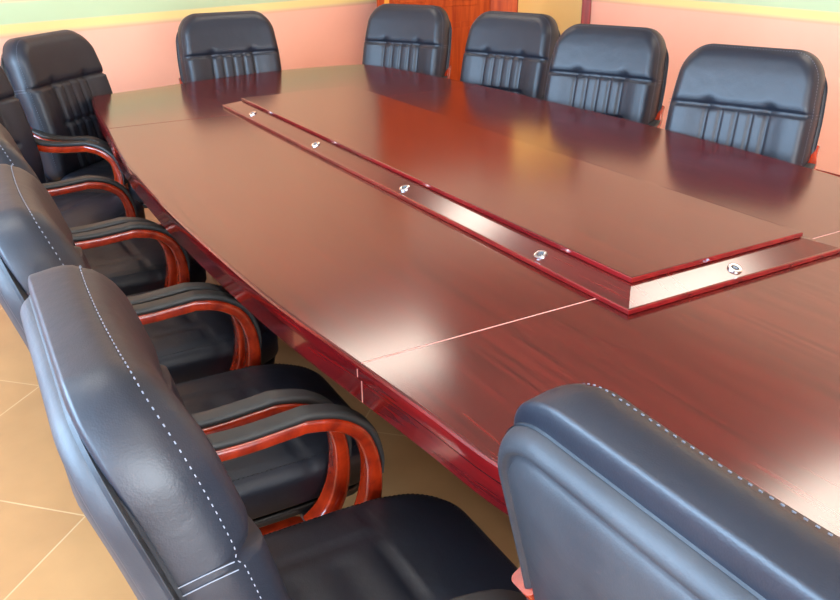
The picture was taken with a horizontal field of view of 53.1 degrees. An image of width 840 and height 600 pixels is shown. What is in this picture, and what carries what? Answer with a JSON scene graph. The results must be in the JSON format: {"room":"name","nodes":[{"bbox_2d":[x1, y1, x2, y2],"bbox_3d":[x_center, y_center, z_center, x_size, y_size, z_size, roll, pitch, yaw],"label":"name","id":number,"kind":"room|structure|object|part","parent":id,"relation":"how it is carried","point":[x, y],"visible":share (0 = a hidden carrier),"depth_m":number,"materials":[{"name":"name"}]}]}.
{"room":"conference room","nodes":[
{"label":"conference room","id":0,"kind":"room"},
{"bbox_2d":[0,0,376,92],"bbox_3d":[-2.043,-2.056,4.836,0.120,2.850,5.567,20,31,38],"label":"wall","id":1,"kind":"structure","parent":0,"point":[133,41],"depth_m":5.37,"materials":[{"name":"paint"}]},
{"bbox_2d":[0,208,519,599],"bbox_3d":[0.838,-0.231,4.279,9.170,0.080,11.200,-14,27,-27],"label":"floor","id":2,"kind":"structure","parent":0,"point":[49,549],"depth_m":2.42,"materials":[{"name":"beige tile"}]},
{"bbox_2d":[0,66,145,227],"bbox_3d":[-1.542,-0.447,3.396,0.714,1.070,0.626,3,24,8],"label":"armchair","id":3,"kind":"object","parent":2,"relation":"on","point":[78,208],"visible":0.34,"depth_m":3.50,"materials":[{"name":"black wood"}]},
{"bbox_2d":[0,66,45,183],"bbox_3d":[-1.768,-0.651,3.340,0.228,0.648,0.554,3,24,8],"label":"cushion","id":4,"kind":"object","parent":3,"relation":"on","point":[13,118],"depth_m":3.50,"materials":[{"name":"black leather"}]},
{"bbox_3d":[-1.529,-0.554,3.659,0.515,0.434,0.061,3,24,8],"label":"armrest","id":5,"kind":"part","parent":3,"relation":"part of","materials":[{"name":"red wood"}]},
{"bbox_3d":[-1.444,-0.333,3.432,0.516,0.117,0.508,3,24,8],"label":"seat","id":6,"kind":"part","parent":3,"relation":"part of","materials":[{"name":"black leather"}]},
{"bbox_2d":[0,30,162,225],"bbox_3d":[-1.464,-0.723,4.036,0.714,1.054,0.626,6,25,15],"label":"armchair","id":7,"kind":"object","parent":2,"relation":"on","point":[55,77],"visible":0.52,"depth_m":3.88,"materials":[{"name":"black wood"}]},
{"bbox_2d":[2,30,112,180],"bbox_3d":[-1.682,-0.938,4.011,0.228,0.639,0.554,6,25,15],"label":"cushion","id":8,"kind":"object","parent":7,"relation":"on","point":[55,77],"depth_m":3.88,"materials":[{"name":"black leather"}]},
{"bbox_3d":[-1.570,-0.607,3.799,0.515,0.427,0.061,6,25,15],"label":"armrest","id":9,"kind":"part","parent":7,"relation":"part of","materials":[{"name":"red wood"}]},
{"bbox_3d":[-1.368,-0.605,4.057,0.516,0.115,0.508,6,25,15],"label":"seat","id":10,"kind":"part","parent":7,"relation":"part of","materials":[{"name":"black leather"}]},
{"bbox_2d":[42,175,206,295],"bbox_3d":[-1.144,-0.216,2.868,0.714,1.070,0.626,-14,27,-27],"label":"armchair","id":11,"kind":"object","parent":2,"relation":"on","point":[135,265],"visible":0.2,"depth_m":2.85,"materials":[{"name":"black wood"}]},
{"bbox_3d":[-1.310,-0.300,3.083,0.515,0.434,0.061,-14,27,-27],"label":"armrest","id":12,"kind":"part","parent":11,"relation":"part of","materials":[{"name":"red wood"}]},
{"bbox_3d":[-1.058,-0.128,2.962,0.516,0.117,0.508,-14,27,-27],"label":"seat","id":13,"kind":"part","parent":11,"relation":"part of","materials":[{"name":"black leather"}]},
{"bbox_3d":[-1.024,-0.104,2.637,0.515,0.434,0.061,-14,27,-27],"label":"armrest","id":14,"kind":"part","parent":11,"relation":"part of","materials":[{"name":"red wood"}]},
{"bbox_2d":[0,123,277,383],"bbox_3d":[-0.809,0.000,2.374,0.714,1.070,0.626,-14,27,-27],"label":"armchair","id":15,"kind":"object","parent":2,"relation":"on","point":[196,344],"visible":0.2,"depth_m":2.31,"materials":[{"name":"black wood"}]},
{"bbox_2d":[0,123,75,245],"bbox_3d":[-1.005,-0.144,2.184,0.228,0.648,0.554,-14,27,-27],"label":"cushion","id":16,"kind":"object","parent":15,"relation":"on","point":[10,154],"depth_m":1.90,"materials":[{"name":"black leather"}]},
{"bbox_3d":[-0.975,-0.083,2.589,0.515,0.434,0.061,-14,27,-27],"label":"armrest","id":17,"kind":"part","parent":15,"relation":"part of","materials":[{"name":"red wood"}]},
{"bbox_3d":[-0.723,0.089,2.468,0.516,0.117,0.508,-14,27,-27],"label":"seat","id":18,"kind":"part","parent":15,"relation":"part of","materials":[{"name":"black leather"}]},
{"bbox_3d":[-0.688,0.112,2.143,0.515,0.434,0.061,-14,27,-27],"label":"armrest","id":19,"kind":"part","parent":15,"relation":"part of","materials":[{"name":"red wood"}]},
{"bbox_2d":[0,164,360,534],"bbox_3d":[-0.494,0.219,1.876,0.714,1.070,0.626,-13,27,-26],"label":"armchair","id":20,"kind":"object","parent":2,"relation":"on","point":[309,476],"visible":0.38,"depth_m":1.76,"materials":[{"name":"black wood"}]},
{"bbox_2d":[0,164,90,296],"bbox_3d":[-0.694,0.072,1.692,0.228,0.648,0.554,-13,27,-26],"label":"cushion","id":21,"kind":"object","parent":20,"relation":"on","point":[35,237],"depth_m":1.39,"materials":[{"name":"black leather"}]},
{"bbox_3d":[-0.653,0.133,2.095,0.515,0.434,0.061,-13,27,-26],"label":"armrest","id":22,"kind":"part","parent":20,"relation":"part of","materials":[{"name":"red wood"}]},
{"bbox_3d":[-0.406,0.308,1.968,0.516,0.117,0.508,-13,27,-26],"label":"seat","id":23,"kind":"part","parent":20,"relation":"part of","materials":[{"name":"black leather"}]},
{"bbox_3d":[-0.381,0.332,1.641,0.515,0.434,0.061,-13,27,-26],"label":"armrest","id":24,"kind":"part","parent":20,"relation":"part of","materials":[{"name":"red wood"}]},
{"bbox_3d":[-0.328,0.583,2.135,0.183,0.058,0.055,-13,27,-26],"label":"leg","id":25,"kind":"part","parent":20,"relation":"part of","materials":[{"name":"red wood"}]},
{"bbox_2d":[176,11,281,83],"bbox_3d":[-0.946,-0.998,4.623,0.626,1.070,0.714,-12,26,-24],"label":"armchair","id":26,"kind":"object","parent":2,"relation":"on","point":[213,45],"visible":0.31,"depth_m":4.62,"materials":[{"name":"black leather"}]},
{"bbox_2d":[20,265,526,599],"bbox_3d":[-0.150,0.443,1.365,0.714,1.070,0.626,-13,27,-26],"label":"armchair","id":27,"kind":"object","parent":2,"relation":"on","point":[157,490],"visible":1,"depth_m":0.96,"materials":[{"name":"black leather"}]},
{"bbox_2d":[28,265,289,599],"bbox_3d":[-0.350,0.296,1.181,0.228,0.648,0.554,-13,27,-26],"label":"backrest","id":28,"kind":"object","parent":27,"relation":"on","point":[157,492],"depth_m":0.89,"materials":[{"name":"black leather"}]},
{"bbox_3d":[-0.309,0.357,1.585,0.515,0.434,0.061,-13,27,-26],"label":"armrest","id":29,"kind":"part","parent":27,"relation":"part of","materials":[{"name":"red wood"}]},
{"bbox_3d":[-0.062,0.532,1.457,0.516,0.117,0.508,-13,27,-26],"label":"seat","id":30,"kind":"part","parent":27,"relation":"part of","materials":[{"name":"black leather"}]},
{"bbox_2d":[362,3,451,78],"bbox_3d":[-0.202,-1.167,4.990,0.626,1.070,0.714,12,27,27],"label":"armchair","id":31,"kind":"object","parent":2,"relation":"on","point":[408,37],"visible":0.34,"depth_m":4.98,"materials":[{"name":"black leather"}]},
{"bbox_3d":[0.058,-1.114,4.888,0.061,0.434,0.515,12,27,27],"label":"armrest","id":32,"kind":"part","parent":31,"relation":"part of","materials":[{"name":"red wood"}]},
{"bbox_2d":[93,64,839,536],"bbox_3d":[0.066,-0.178,3.084,1.957,0.806,4.259,-14,27,-27],"label":"conference table","id":33,"kind":"object","parent":2,"relation":"on","point":[452,255],"visible":0.96,"depth_m":2.00,"materials":[{"name":"brown wood"}]},
{"bbox_3d":[0.070,-0.526,2.891,0.560,0.012,2.457,-14,27,-27],"label":"panel lid","id":34,"kind":"part","parent":33,"relation":"part of","materials":[{"name":"brown wood"}]},
{"bbox_3d":[0.070,-0.505,2.901,0.694,0.032,2.591,-14,27,-27],"label":"raised panel","id":35,"kind":"part","parent":33,"relation":"part of","materials":[{"name":"brown wood"}]},
{"bbox_2d":[460,11,559,99],"bbox_3d":[0.333,-0.956,4.503,0.626,1.070,0.714,18,30,35],"label":"armchair","id":36,"kind":"object","parent":2,"relation":"on","point":[512,52],"visible":0.27,"depth_m":4.48,"materials":[{"name":"black leather"}]},
{"bbox_2d":[544,24,668,127],"bbox_3d":[0.718,-0.675,3.864,0.626,1.070,0.714,16,29,32],"label":"armchair","id":37,"kind":"object","parent":2,"relation":"on","point":[612,70],"visible":0.41,"depth_m":3.84,"materials":[{"name":"black leather"}]},
{"bbox_3d":[0.963,-0.610,3.736,0.061,0.434,0.515,16,29,32],"label":"armrest","id":38,"kind":"part","parent":37,"relation":"part of","materials":[{"name":"red wood"}]},
{"bbox_2d":[498,383,839,599],"bbox_3d":[0.509,0.574,1.056,0.714,1.070,0.626,-14,27,-27],"label":"armchair","id":39,"kind":"object","parent":2,"relation":"on","point":[604,501],"visible":1,"depth_m":0.74,"materials":[{"name":"black leather"}]},
{"bbox_3d":[0.343,0.491,1.271,0.515,0.434,0.061,-14,27,-27],"label":"armrest","id":40,"kind":"part","parent":39,"relation":"part of","materials":[{"name":"red wood"}]},
{"bbox_2d":[665,43,827,169],"bbox_3d":[1.085,-0.369,3.168,0.626,1.070,0.714,17,29,34],"label":"armchair","id":41,"kind":"object","parent":2,"relation":"on","point":[766,101],"visible":0.33,"depth_m":3.13,"materials":[{"name":"black leather"}]},
{"bbox_3d":[1.324,-0.300,3.031,0.061,0.434,0.515,17,29,34],"label":"armrest","id":42,"kind":"part","parent":41,"relation":"part of","materials":[{"name":"red wood"}]},
{"bbox_2d":[518,0,581,34],"bbox_3d":[1.127,-3.289,7.548,4.000,2.850,0.100,3,24,8],"label":"wall","id":43,"kind":"structure","parent":0,"point":[566,13],"depth_m":7.75,"materials":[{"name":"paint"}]},
{"bbox_2d":[590,0,839,174],"bbox_3d":[3.387,-1.457,3.382,0.120,2.850,7.850,-14,27,-27],"label":"wall","id":44,"kind":"structure","parent":0,"point":[812,26],"depth_m":5.46,"materials":[{"name":"paint"}]},
{"bbox_2d":[816,169,839,176],"bbox_3d":[3.355,-0.172,3.887,0.015,0.090,7.790,-14,27,-27],"label":"baseboard","id":45,"kind":"structure","parent":44,"relation":"attached to","point":[816,169],"depth_m":5.17,"materials":[{"name":"red wood"}]},
{"bbox_3d":[0.625,-2.869,6.613,1.221,2.850,1.028,-14,27,-27],"label":"wall","id":46,"kind":"structure","parent":0,"visible":0},
{"bbox_2d":[377,0,489,80],"bbox_3d":[0.114,-2.395,6.517,0.955,2.050,0.162,-11,26,-22],"label":"door","id":47,"kind":"structure","parent":46,"relation":"in","point":[462,14],"depth_m":6.68,"materials":[{"name":"orange wood"}]},
{"bbox_2d":[489,0,590,23],"bbox_3d":[0.950,-2.528,6.702,0.835,2.150,0.155,3,24,8],"label":"door frame","id":48,"kind":"structure","parent":46,"relation":"attached to","point":[495,5],"depth_m":6.72,"materials":[{"name":"orange wood"}]}
]}

